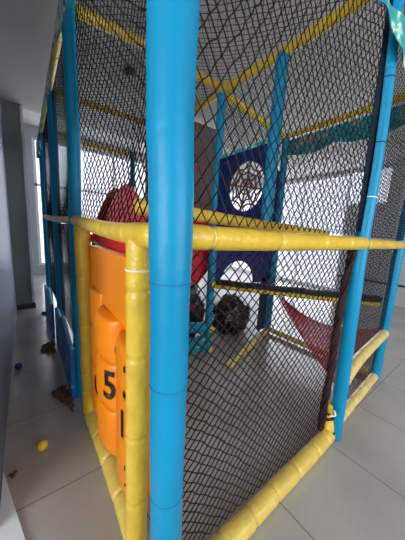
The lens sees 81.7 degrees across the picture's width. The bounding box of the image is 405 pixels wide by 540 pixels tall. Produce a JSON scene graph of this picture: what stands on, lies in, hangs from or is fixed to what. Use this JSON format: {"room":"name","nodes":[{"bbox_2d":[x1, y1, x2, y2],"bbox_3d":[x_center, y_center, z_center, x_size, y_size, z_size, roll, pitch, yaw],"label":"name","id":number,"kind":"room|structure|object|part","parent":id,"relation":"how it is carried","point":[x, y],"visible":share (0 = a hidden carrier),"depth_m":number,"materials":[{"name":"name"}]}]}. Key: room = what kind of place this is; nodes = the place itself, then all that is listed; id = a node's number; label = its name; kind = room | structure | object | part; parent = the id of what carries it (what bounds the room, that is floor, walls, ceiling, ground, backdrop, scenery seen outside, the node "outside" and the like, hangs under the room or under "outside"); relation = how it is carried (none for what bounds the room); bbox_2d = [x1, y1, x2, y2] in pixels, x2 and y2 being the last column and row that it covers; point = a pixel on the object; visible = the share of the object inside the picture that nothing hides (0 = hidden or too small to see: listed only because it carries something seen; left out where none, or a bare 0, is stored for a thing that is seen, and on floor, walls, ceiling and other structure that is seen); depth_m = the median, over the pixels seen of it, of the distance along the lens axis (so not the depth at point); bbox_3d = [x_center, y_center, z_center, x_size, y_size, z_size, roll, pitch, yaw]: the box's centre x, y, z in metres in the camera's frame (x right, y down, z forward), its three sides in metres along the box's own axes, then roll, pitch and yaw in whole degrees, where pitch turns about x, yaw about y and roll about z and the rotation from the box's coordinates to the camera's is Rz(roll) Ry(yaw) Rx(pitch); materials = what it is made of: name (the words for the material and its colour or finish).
{"room":"indoor playground","nodes":[
{"label":"indoor playground","id":0,"kind":"room"},
{"bbox_2d":[0,102,16,492],"bbox_3d":[-4.131,-1.099,2.182,3.540,3.750,6.380,-4,11,-37],"label":"wall","id":1,"kind":"structure","parent":0,"point":[8,306],"depth_m":2.17,"materials":[{"name":"white paint"}]},
{"bbox_2d":[0,99,34,304],"bbox_3d":[-2.837,-0.884,3.628,0.235,2.995,0.320,-4,11,-37],"label":"wall pillar","id":2,"kind":"structure","parent":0,"point":[11,124],"depth_m":3.46,"materials":[{"name":"grey paint"}]},
{"bbox_2d":[17,303,35,309],"bbox_3d":[-2.805,0.580,3.731,0.245,0.080,0.020,-4,11,-37],"label":"baseboard","id":3,"kind":"structure","parent":2,"relation":"attached to","point":[30,305],"depth_m":3.72,"materials":[{"name":"grey"}]},
{"bbox_2d":[19,105,34,301],"bbox_3d":[-2.652,-0.910,3.550,0.030,2.890,0.015,-4,11,-37],"label":"trim","id":4,"kind":"structure","parent":2,"relation":"attached to","point":[20,106],"depth_m":3.52,"materials":[{"name":"white paint"}]},
{"bbox_2d":[23,124,144,274],"bbox_3d":[-2.079,-1.893,7.734,6.460,3.750,0.150,-4,11,-37],"label":"wall","id":5,"kind":"structure","parent":0,"point":[30,131],"depth_m":5.98,"materials":[{"name":"white paint"}]},
{"bbox_2d":[31,137,144,264],"bbox_3d":[-2.063,-1.866,7.732,5.640,3.200,0.060,-4,11,-37],"label":"window","id":6,"kind":"structure","parent":5,"relation":"in","point":[32,138],"depth_m":6.15,"materials":[{"name":"white glass"}]},
{"bbox_2d":[0,268,404,539],"bbox_3d":[-0.413,0.946,2.797,10.400,0.100,10.900,-4,11,-37],"label":"floor","id":7,"kind":"structure","parent":0,"point":[355,490],"depth_m":1.49,"materials":[{"name":"tile"}]},
{"bbox_2d":[0,472,24,539],"bbox_3d":[-0.674,1.185,0.886,0.185,0.011,1.130,-4,11,-37],"label":"board","id":8,"kind":"object","parent":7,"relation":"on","point":[10,527],"visible":1,"depth_m":1.07,"materials":[{"name":"white"}]},
{"bbox_2d":[8,470,17,478],"bbox_3d":[-1.030,1.105,1.262,0.039,0.010,0.042,2,9,-6],"label":"dry leaf","id":9,"kind":"object","parent":7,"relation":"on","point":[11,475],"visible":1,"depth_m":1.26,"materials":[{"name":"brown plant"}]},
{"bbox_2d":[14,363,21,368],"bbox_3d":[-1.723,0.897,2.187,0.059,0.058,0.059,-4,11,-37],"label":"ball","id":10,"kind":"object","parent":7,"relation":"on","point":[17,365],"visible":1,"depth_m":2.17,"materials":[{"name":"blue plastic"}]},
{"bbox_2d":[37,440,47,451],"bbox_3d":[-0.967,1.061,1.415,0.059,0.058,0.059,-4,11,-37],"label":"ball","id":11,"kind":"object","parent":7,"relation":"on","point":[42,445],"visible":1,"depth_m":1.40,"materials":[{"name":"yellow plastic"}]},
{"bbox_2d":[40,339,55,352],"bbox_3d":[-1.691,0.840,2.563,0.152,0.050,0.324,-4,11,-37],"label":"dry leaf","id":12,"kind":"object","parent":7,"relation":"on","point":[49,346],"visible":1,"depth_m":2.56,"materials":[{"name":"brown plant"}]},
{"bbox_2d":[51,384,74,411],"bbox_3d":[-1.065,0.993,1.830,0.351,0.045,0.124,10,12,39],"label":"scrap","id":13,"kind":"object","parent":7,"relation":"on","point":[61,393],"visible":0.98,"depth_m":1.84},
{"bbox_2d":[90,183,209,309],"bbox_3d":[-0.523,0.071,2.462,1.320,1.720,0.420,-4,11,-37],"label":"slide","id":14,"kind":"object","parent":7,"relation":"on","point":[196,261],"visible":0.06,"depth_m":2.15,"materials":[{"name":"red plastic"}]},
{"bbox_2d":[189,285,204,336],"bbox_3d":[-0.201,0.490,2.972,0.538,0.758,0.366,-4,11,-37],"label":"plastic bundle","id":15,"kind":"object","parent":7,"relation":"on","point":[194,291],"visible":0.16,"depth_m":2.90,"materials":[{"name":"black plastic"}]},
{"bbox_2d":[39,0,404,539],"bbox_3d":[-0.253,-0.571,2.759,2.526,2.923,3.886,-4,11,-37],"label":"frame","id":16,"kind":"object","parent":7,"relation":"on","point":[159,250],"visible":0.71,"depth_m":0.87,"materials":[{"name":"blue plastic"}]},
{"bbox_2d":[36,134,41,157],"bbox_3d":[-2.280,-1.709,3.249,0.028,0.260,0.680,-4,12,-38],"label":"banner","id":17,"kind":"object","parent":16,"relation":"hanging from","point":[38,143],"visible":0.9,"depth_m":3.18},
{"bbox_3d":[-1.914,-1.890,2.855,0.061,0.098,1.161,-4,12,-38],"label":"padded rail","id":18,"kind":"part","parent":16,"relation":"part of","materials":[{"name":"yellow plastic"}]},
{"bbox_3d":[-2.363,-0.654,3.538,0.086,2.620,0.087,-4,11,-37],"label":"padded post","id":19,"kind":"part","parent":16,"relation":"part of","materials":[{"name":"blue plastic"}]},
{"bbox_2d":[42,112,51,215],"bbox_3d":[-1.933,-1.253,2.956,0.045,1.155,1.105,-4,11,-37],"label":"safety net","id":20,"kind":"object","parent":16,"relation":"attached to","point":[45,129],"visible":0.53,"depth_m":3.15,"materials":[{"name":"black fabric"}]},
{"bbox_3d":[-1.996,-0.681,3.036,0.061,0.109,1.161,-4,12,-37],"label":"padded rail","id":21,"kind":"part","parent":16,"relation":"part of","materials":[{"name":"yellow plastic"}]},
{"bbox_2d":[44,284,54,338],"bbox_3d":[-2.115,0.468,3.217,0.032,0.515,1.227,-4,11,-37],"label":"board","id":22,"kind":"object","parent":16,"relation":"attached to","point":[49,306],"visible":0.98,"depth_m":2.90,"materials":[{"name":"blue plastic"}]},
{"bbox_3d":[-2.105,0.287,3.188,0.032,0.148,1.227,-4,11,-37],"label":"edge trim","id":23,"kind":"part","parent":22,"relation":"part of","materials":[{"name":"blue"}]},
{"bbox_2d":[37,0,66,139],"bbox_3d":[-1.483,-1.609,2.202,0.029,0.112,3.250,-4,12,-37],"label":"banner","id":24,"kind":"object","parent":16,"relation":"attached to","point":[61,12],"visible":0.94,"depth_m":1.48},
{"bbox_2d":[47,220,56,300],"bbox_3d":[-1.994,-0.153,3.131,0.035,1.005,1.105,-4,11,-37],"label":"safety net","id":25,"kind":"object","parent":16,"relation":"attached to","point":[49,223],"visible":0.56,"depth_m":3.31,"materials":[{"name":"black fabric"}]},
{"bbox_3d":[-1.194,-1.760,1.902,0.061,0.098,1.081,-4,11,-37],"label":"padded rail","id":26,"kind":"part","parent":16,"relation":"part of","materials":[{"name":"yellow plastic"}]},
{"bbox_3d":[-1.603,-0.491,2.584,0.086,2.680,0.087,-4,11,-37],"label":"padded post","id":27,"kind":"part","parent":16,"relation":"part of","materials":[{"name":"blue plastic"}]},
{"bbox_2d":[51,44,67,215],"bbox_3d":[-1.200,-1.082,2.040,0.065,1.224,1.055,-4,11,-37],"label":"safety net","id":28,"kind":"object","parent":16,"relation":"on","point":[64,199],"visible":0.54,"depth_m":2.20,"materials":[{"name":"black fabric"}]},
{"bbox_3d":[-1.268,-0.455,2.108,0.061,0.084,1.081,-4,12,-38],"label":"padded rail","id":29,"kind":"part","parent":16,"relation":"part of","materials":[{"name":"yellow plastic"}]},
{"bbox_2d":[58,224,72,332],"bbox_3d":[-1.271,0.052,2.214,0.035,0.965,1.055,-4,11,-37],"label":"safety net","id":30,"kind":"object","parent":16,"relation":"attached to","point":[64,238],"visible":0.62,"depth_m":2.36,"materials":[{"name":"black fabric"}]},
{"bbox_2d":[55,307,76,397],"bbox_3d":[-1.347,0.662,2.263,0.032,0.515,1.187,-4,11,-37],"label":"board","id":31,"kind":"object","parent":16,"relation":"attached to","point":[63,338],"visible":1,"depth_m":1.99,"materials":[{"name":"blue plastic"}]},
{"bbox_3d":[-1.337,0.481,2.233,0.032,0.148,1.187,-4,11,-37],"label":"edge trim","id":32,"kind":"part","parent":31,"relation":"part of","materials":[{"name":"blue"}]},
{"bbox_3d":[-0.896,-0.425,1.647,0.088,2.921,0.122,-4,11,-37],"label":"padded post","id":33,"kind":"part","parent":16,"relation":"part of","materials":[{"name":"blue plastic"}]},
{"bbox_3d":[-1.768,-1.982,3.723,1.260,0.069,0.070,-4,11,-37],"label":"padded rail","id":34,"kind":"part","parent":16,"relation":"part of","materials":[{"name":"yellow plastic"}]},
{"bbox_3d":[-1.014,-1.848,2.758,1.220,0.069,0.070,-4,11,-37],"label":"padded rail","id":35,"kind":"part","parent":16,"relation":"part of","materials":[{"name":"yellow plastic"}]},
{"bbox_3d":[-0.526,1.080,1.321,0.104,0.099,0.871,-4,11,-37],"label":"padded rail","id":36,"kind":"part","parent":16,"relation":"part of","materials":[{"name":"yellow plastic"}]},
{"bbox_3d":[-0.503,-0.218,1.135,0.076,0.125,1.301,-4,11,-37],"label":"padded rail","id":37,"kind":"part","parent":16,"relation":"part of","materials":[{"name":"yellow plastic"}]},
{"bbox_2d":[75,0,147,222],"bbox_3d":[-0.406,-0.855,1.080,0.106,1.306,1.226,-4,11,-37],"label":"safety net","id":38,"kind":"object","parent":16,"relation":"attached to","point":[114,1],"visible":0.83,"depth_m":1.18,"materials":[{"name":"black fabric"}]},
{"bbox_2d":[99,236,125,253],"bbox_3d":[-0.415,0.029,1.257,0.060,0.400,0.870,-4,11,-37],"label":"pad","id":39,"kind":"object","parent":16,"relation":"attached to","point":[104,242],"visible":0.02,"depth_m":1.31,"materials":[{"name":"plastic"}]},
{"bbox_2d":[89,245,149,509],"bbox_3d":[-0.490,0.419,1.219,0.119,1.035,0.885,-4,11,-37],"label":"panel","id":40,"kind":"object","parent":16,"relation":"attached to","point":[108,289],"visible":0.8,"depth_m":1.12,"materials":[{"name":"orange plastic"}]},
{"bbox_3d":[-1.297,-0.758,4.327,0.086,2.680,0.087,-4,11,-37],"label":"padded post","id":41,"kind":"part","parent":16,"relation":"part of","materials":[{"name":"blue plastic"}]},
{"bbox_2d":[56,21,211,151],"bbox_3d":[-1.039,-1.831,2.794,1.224,0.091,2.285,-4,11,-37],"label":"net","id":42,"kind":"object","parent":16,"relation":"attached to","point":[206,88],"visible":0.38,"depth_m":2.37,"materials":[{"name":"black fabric"}]},
{"bbox_3d":[-0.330,-1.703,1.853,1.221,0.097,0.078,-4,11,-37],"label":"padded rail","id":43,"kind":"part","parent":16,"relation":"part of","materials":[{"name":"yellow plastic"}]},
{"bbox_3d":[-0.079,-0.062,0.607,0.138,2.621,0.133,-4,11,-37],"label":"padded post","id":44,"kind":"part","parent":16,"relation":"part of","materials":[{"name":"blue plastic"}]},
{"bbox_2d":[145,121,215,209],"bbox_3d":[-0.282,-1.426,3.482,1.190,1.530,0.030,-4,11,-37],"label":"board","id":45,"kind":"object","parent":16,"relation":"attached to","point":[205,138],"visible":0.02,"depth_m":3.64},
{"bbox_2d":[188,334,204,355],"bbox_3d":[-0.449,0.829,2.223,1.170,0.190,0.015,-4,11,-37],"label":"board","id":46,"kind":"object","parent":16,"relation":"attached to","point":[201,341],"visible":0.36,"depth_m":2.50,"materials":[{"name":"teal plastic"}]},
{"bbox_3d":[-0.457,0.639,2.246,1.227,0.181,0.136,-4,11,-37],"label":"padded rail","id":47,"kind":"part","parent":16,"relation":"part of","materials":[{"name":"blue plastic"}]},
{"bbox_3d":[-0.153,-1.804,2.696,0.074,0.091,1.061,-4,11,-37],"label":"padded rail","id":48,"kind":"part","parent":16,"relation":"part of","materials":[{"name":"yellow plastic"}]},
{"bbox_2d":[75,0,345,79],"bbox_3d":[0.084,-1.547,1.313,1.224,0.104,1.284,-4,11,-37],"label":"net","id":49,"kind":"object","parent":16,"relation":"attached to","point":[263,5],"visible":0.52,"depth_m":1.51,"materials":[{"name":"black fabric"}]},
{"bbox_3d":[0.119,-0.383,2.463,0.086,2.680,0.086,-4,11,-37],"label":"padded post","id":50,"kind":"part","parent":16,"relation":"part of","materials":[{"name":"blue plastic"}]},
{"bbox_3d":[0.517,-0.350,1.839,2.237,0.130,0.097,-5,12,-41],"label":"padded rail","id":51,"kind":"part","parent":16,"relation":"part of","materials":[{"name":"yellow plastic"}]},
{"bbox_2d":[216,139,267,228],"bbox_3d":[0.337,-0.735,2.138,0.030,0.700,0.578,-4,11,-37],"label":"window panel","id":52,"kind":"object","parent":16,"relation":"attached to","point":[232,160],"visible":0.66,"depth_m":2.11,"materials":[{"name":"blue plastic"}]},
{"bbox_2d":[215,171,279,330],"bbox_3d":[0.527,-0.189,2.838,0.990,2.100,0.020,-4,11,-37],"label":"arch panel","id":53,"kind":"object","parent":16,"relation":"attached to","point":[221,259],"visible":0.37,"depth_m":2.98,"materials":[{"name":"blue plastic"}]},
{"bbox_3d":[0.823,0.458,3.193,0.145,0.740,0.020,-4,11,-37],"label":"arch leg","id":54,"kind":"part","parent":53,"relation":"part of","materials":[{"name":"blue plastic"}]},
{"bbox_3d":[0.578,0.902,2.816,0.078,0.075,1.139,9,11,33],"label":"padded rail","id":55,"kind":"part","parent":16,"relation":"part of","materials":[{"name":"yellow plastic"}]},
{"bbox_2d":[223,103,284,165],"bbox_3d":[0.596,-1.470,2.627,1.004,0.424,0.034,-4,11,-37],"label":"safety net","id":56,"kind":"object","parent":16,"relation":"attached to","point":[226,103],"visible":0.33,"depth_m":2.47,"materials":[{"name":"black fabric"}]},
{"bbox_3d":[0.616,-1.675,2.582,1.004,0.184,0.070,-4,11,-37],"label":"padded rail","id":57,"kind":"part","parent":16,"relation":"part of","materials":[{"name":"yellow plastic"}]},
{"bbox_2d":[182,250,351,539],"bbox_3d":[0.355,0.517,1.116,1.175,1.255,0.049,-4,11,-37],"label":"safety net","id":58,"kind":"object","parent":16,"relation":"attached to","point":[215,358],"visible":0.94,"depth_m":1.03,"materials":[{"name":"black fabric"}]},
{"bbox_3d":[0.374,1.142,1.210,1.283,0.095,0.094,-4,12,-38],"label":"padded rail","id":59,"kind":"part","parent":16,"relation":"part of","materials":[{"name":"yellow plastic"}]},
{"bbox_3d":[0.556,-0.982,1.821,0.096,1.250,0.108,-4,11,-37],"label":"padded post","id":60,"kind":"part","parent":16,"relation":"part of","materials":[{"name":"blue plastic"}]},
{"bbox_3d":[0.981,-0.403,3.115,0.091,2.600,0.091,-4,11,-37],"label":"padded post","id":61,"kind":"part","parent":16,"relation":"part of","materials":[{"name":"blue plastic"}]},
{"bbox_3d":[0.424,-0.120,0.989,1.241,0.079,0.082,-4,11,-36],"label":"padded rail","id":62,"kind":"part","parent":16,"relation":"part of","materials":[{"name":"yellow plastic"}]},
{"bbox_2d":[193,0,385,235],"bbox_3d":[0.427,-0.803,0.897,1.221,1.294,0.065,-4,11,-37],"label":"safety net","id":63,"kind":"object","parent":16,"relation":"attached to","point":[241,1],"visible":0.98,"depth_m":0.91,"materials":[{"name":"black fabric"}]},
{"bbox_3d":[0.912,0.252,2.380,1.575,0.062,0.049,5,9,12],"label":"padded rail","id":64,"kind":"part","parent":16,"relation":"part of","materials":[{"name":"yellow plastic"}]},
{"bbox_2d":[216,279,381,301],"bbox_3d":[0.914,0.203,2.370,1.561,0.070,0.065,5,9,12],"label":"strip","id":65,"kind":"object","parent":16,"relation":"on","point":[237,284],"visible":0.51,"depth_m":2.37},
{"bbox_3d":[0.596,-1.593,1.699,0.087,0.111,1.312,-4,11,-35],"label":"padded rail","id":66,"kind":"part","parent":16,"relation":"part of","materials":[{"name":"yellow plastic"}]},
{"bbox_2d":[222,1,385,232],"bbox_3d":[0.577,-0.964,1.811,0.024,1.303,1.273,-4,11,-37],"label":"safety net","id":67,"kind":"object","parent":16,"relation":"attached to","point":[376,1],"visible":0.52,"depth_m":1.57,"materials":[{"name":"black fabric"}]},
{"bbox_3d":[1.310,0.930,2.818,0.074,0.073,1.200,-4,12,-37],"label":"padded rail","id":68,"kind":"part","parent":16,"relation":"part of","materials":[{"name":"yellow plastic"}]},
{"bbox_2d":[278,296,378,382],"bbox_3d":[0.951,0.519,2.375,0.997,0.306,1.256,-4,11,-37],"label":"ramp","id":69,"kind":"object","parent":16,"relation":"attached to","point":[292,310],"visible":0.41,"depth_m":2.29,"materials":[{"name":"red fabric"}]},
{"bbox_3d":[0.939,0.520,2.366,0.014,0.306,1.575,3,9,0],"label":"hem cord","id":70,"kind":"part","parent":69,"relation":"part of","materials":[{"name":"fabric"}]},
{"bbox_3d":[0.858,1.000,1.592,0.072,0.199,0.110,4,9,8],"label":"padded rail","id":71,"kind":"part","parent":16,"relation":"part of","materials":[{"name":"yellow plastic"}]},
{"bbox_2d":[323,410,335,420],"bbox_3d":[0.804,0.916,1.495,0.074,0.072,0.072,4,9,8],"label":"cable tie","id":72,"kind":"object","parent":16,"relation":"attached to","point":[332,418],"visible":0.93,"depth_m":1.47,"materials":[{"name":"white plastic"}]},
{"bbox_2d":[271,249,391,364],"bbox_3d":[1.352,0.271,2.705,0.034,1.204,1.204,-4,11,-37],"label":"safety net","id":73,"kind":"object","parent":16,"relation":"attached to","point":[380,249],"visible":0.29,"depth_m":2.73,"materials":[{"name":"black fabric"}]},
{"bbox_2d":[317,250,356,431],"bbox_3d":[0.820,0.463,1.447,0.096,1.179,0.054,1,9,-14],"label":"net hem","id":74,"kind":"object","parent":16,"relation":"hanging from","point":[331,366],"visible":0.98,"depth_m":1.43,"materials":[{"name":"fabric"}]},
{"bbox_2d":[282,130,404,239],"bbox_3d":[1.408,-0.824,2.528,0.034,0.984,1.204,-4,11,-37],"label":"window","id":75,"kind":"structure","parent":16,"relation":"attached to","point":[400,130],"depth_m":2.50,"materials":[{"name":"black"}]},
{"bbox_2d":[287,105,404,154],"bbox_3d":[1.381,-1.380,2.408,0.028,0.208,1.180,-4,11,-36],"label":"banner","id":76,"kind":"object","parent":16,"relation":"attached to","point":[361,118],"visible":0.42,"depth_m":2.40,"materials":[{"name":"teal fabric"}]},
{"bbox_3d":[1.436,-1.556,2.389,0.070,0.076,1.240,-4,11,-36],"label":"padded rail","id":77,"kind":"part","parent":16,"relation":"part of","materials":[{"name":"yellow plastic"}]},
{"bbox_3d":[1.295,1.067,1.967,0.992,0.074,0.075,-5,12,-40],"label":"padded rail","id":78,"kind":"part","parent":16,"relation":"part of","materials":[{"name":"yellow plastic"}]},
{"bbox_2d":[347,349,376,399],"bbox_3d":[1.293,0.841,1.949,0.995,0.393,0.014,-5,12,-39],"label":"safety net","id":79,"kind":"object","parent":16,"relation":"attached to","point":[374,354],"visible":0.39,"depth_m":2.08,"materials":[{"name":"black fabric"}]},
{"bbox_3d":[0.929,-0.134,1.371,0.183,2.622,0.086,-4,11,-37],"label":"padded post","id":80,"kind":"part","parent":16,"relation":"part of","materials":[{"name":"blue plastic"}]},
{"bbox_3d":[1.322,0.664,1.883,1.047,0.153,0.087,-5,12,-40],"label":"padded rail","id":81,"kind":"part","parent":16,"relation":"part of","materials":[{"name":"yellow plastic"}]},
{"bbox_2d":[356,0,392,231],"bbox_3d":[0.903,-0.830,1.215,0.131,1.244,0.006,-4,11,-37],"label":"net","id":82,"kind":"object","parent":16,"relation":"attached to","point":[381,70],"visible":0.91,"depth_m":1.22,"materials":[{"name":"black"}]},
{"bbox_2d":[354,249,396,352],"bbox_3d":[1.335,0.208,1.834,0.995,0.803,0.024,-5,12,-39],"label":"safety net","id":83,"kind":"object","parent":16,"relation":"attached to","point":[392,255],"visible":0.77,"depth_m":1.87,"materials":[{"name":"black fabric"}]},
{"bbox_3d":[1.368,-0.188,1.736,1.032,0.072,0.070,-5,12,-40],"label":"padded rail","id":84,"kind":"part","parent":16,"relation":"part of","materials":[{"name":"yellow plastic"}]},
{"bbox_3d":[1.768,-0.236,2.083,0.095,2.681,0.146,4,9,6],"label":"padded post","id":85,"kind":"part","parent":16,"relation":"part of","materials":[{"name":"blue plastic"}]},
{"bbox_2d":[371,2,404,239],"bbox_3d":[1.387,-0.868,1.638,1.023,1.294,0.034,-4,12,-38],"label":"safety net","id":86,"kind":"object","parent":16,"relation":"on","point":[398,122],"visible":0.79,"depth_m":1.61,"materials":[{"name":"black fabric"}]},
{"bbox_2d":[375,0,404,70],"bbox_3d":[0.913,-1.101,1.093,0.826,0.168,0.030,-4,11,-37],"label":"banner","id":87,"kind":"object","parent":16,"relation":"attached to","point":[396,19],"visible":1,"depth_m":1.07,"materials":[{"name":"teal fabric"}]},
{"bbox_2d":[212,293,250,334],"bbox_3d":[0.393,0.585,3.267,0.618,0.536,0.539,1,9,-10],"label":"plastic bundle","id":88,"kind":"object","parent":7,"relation":"on","point":[227,297],"visible":0.75,"depth_m":3.08,"materials":[{"name":"black plastic"}]},
{"bbox_2d":[0,0,404,179],"bbox_3d":[-0.277,-2.463,2.215,10.100,0.820,10.500,-4,11,-37],"label":"ceiling","id":89,"kind":"structure","parent":0,"point":[27,27],"depth_m":2.32,"materials":[{"name":"grey paint"}]},
{"bbox_2d":[124,67,134,76],"bbox_3d":[-0.770,-2.088,2.475,0.110,0.049,0.110,-4,11,-37],"label":"ceiling fitting","id":90,"kind":"object","parent":89,"relation":"attached to","point":[128,71],"visible":0.42,"depth_m":2.44,"materials":[{"name":"black"}]},
{"bbox_2d":[230,161,404,307],"bbox_3d":[3.747,-1.234,5.519,0.150,3.750,10.500,-4,11,-37],"label":"wall","id":91,"kind":"structure","parent":0,"point":[399,301],"depth_m":5.16,"materials":[{"name":"white paint"}]},
{"bbox_2d":[227,173,353,290],"bbox_3d":[2.131,-1.248,7.659,0.060,2.930,4.700,-4,11,-37],"label":"window","id":92,"kind":"structure","parent":91,"relation":"in","point":[332,177],"depth_m":6.57,"materials":[{"name":"white"}]}
]}

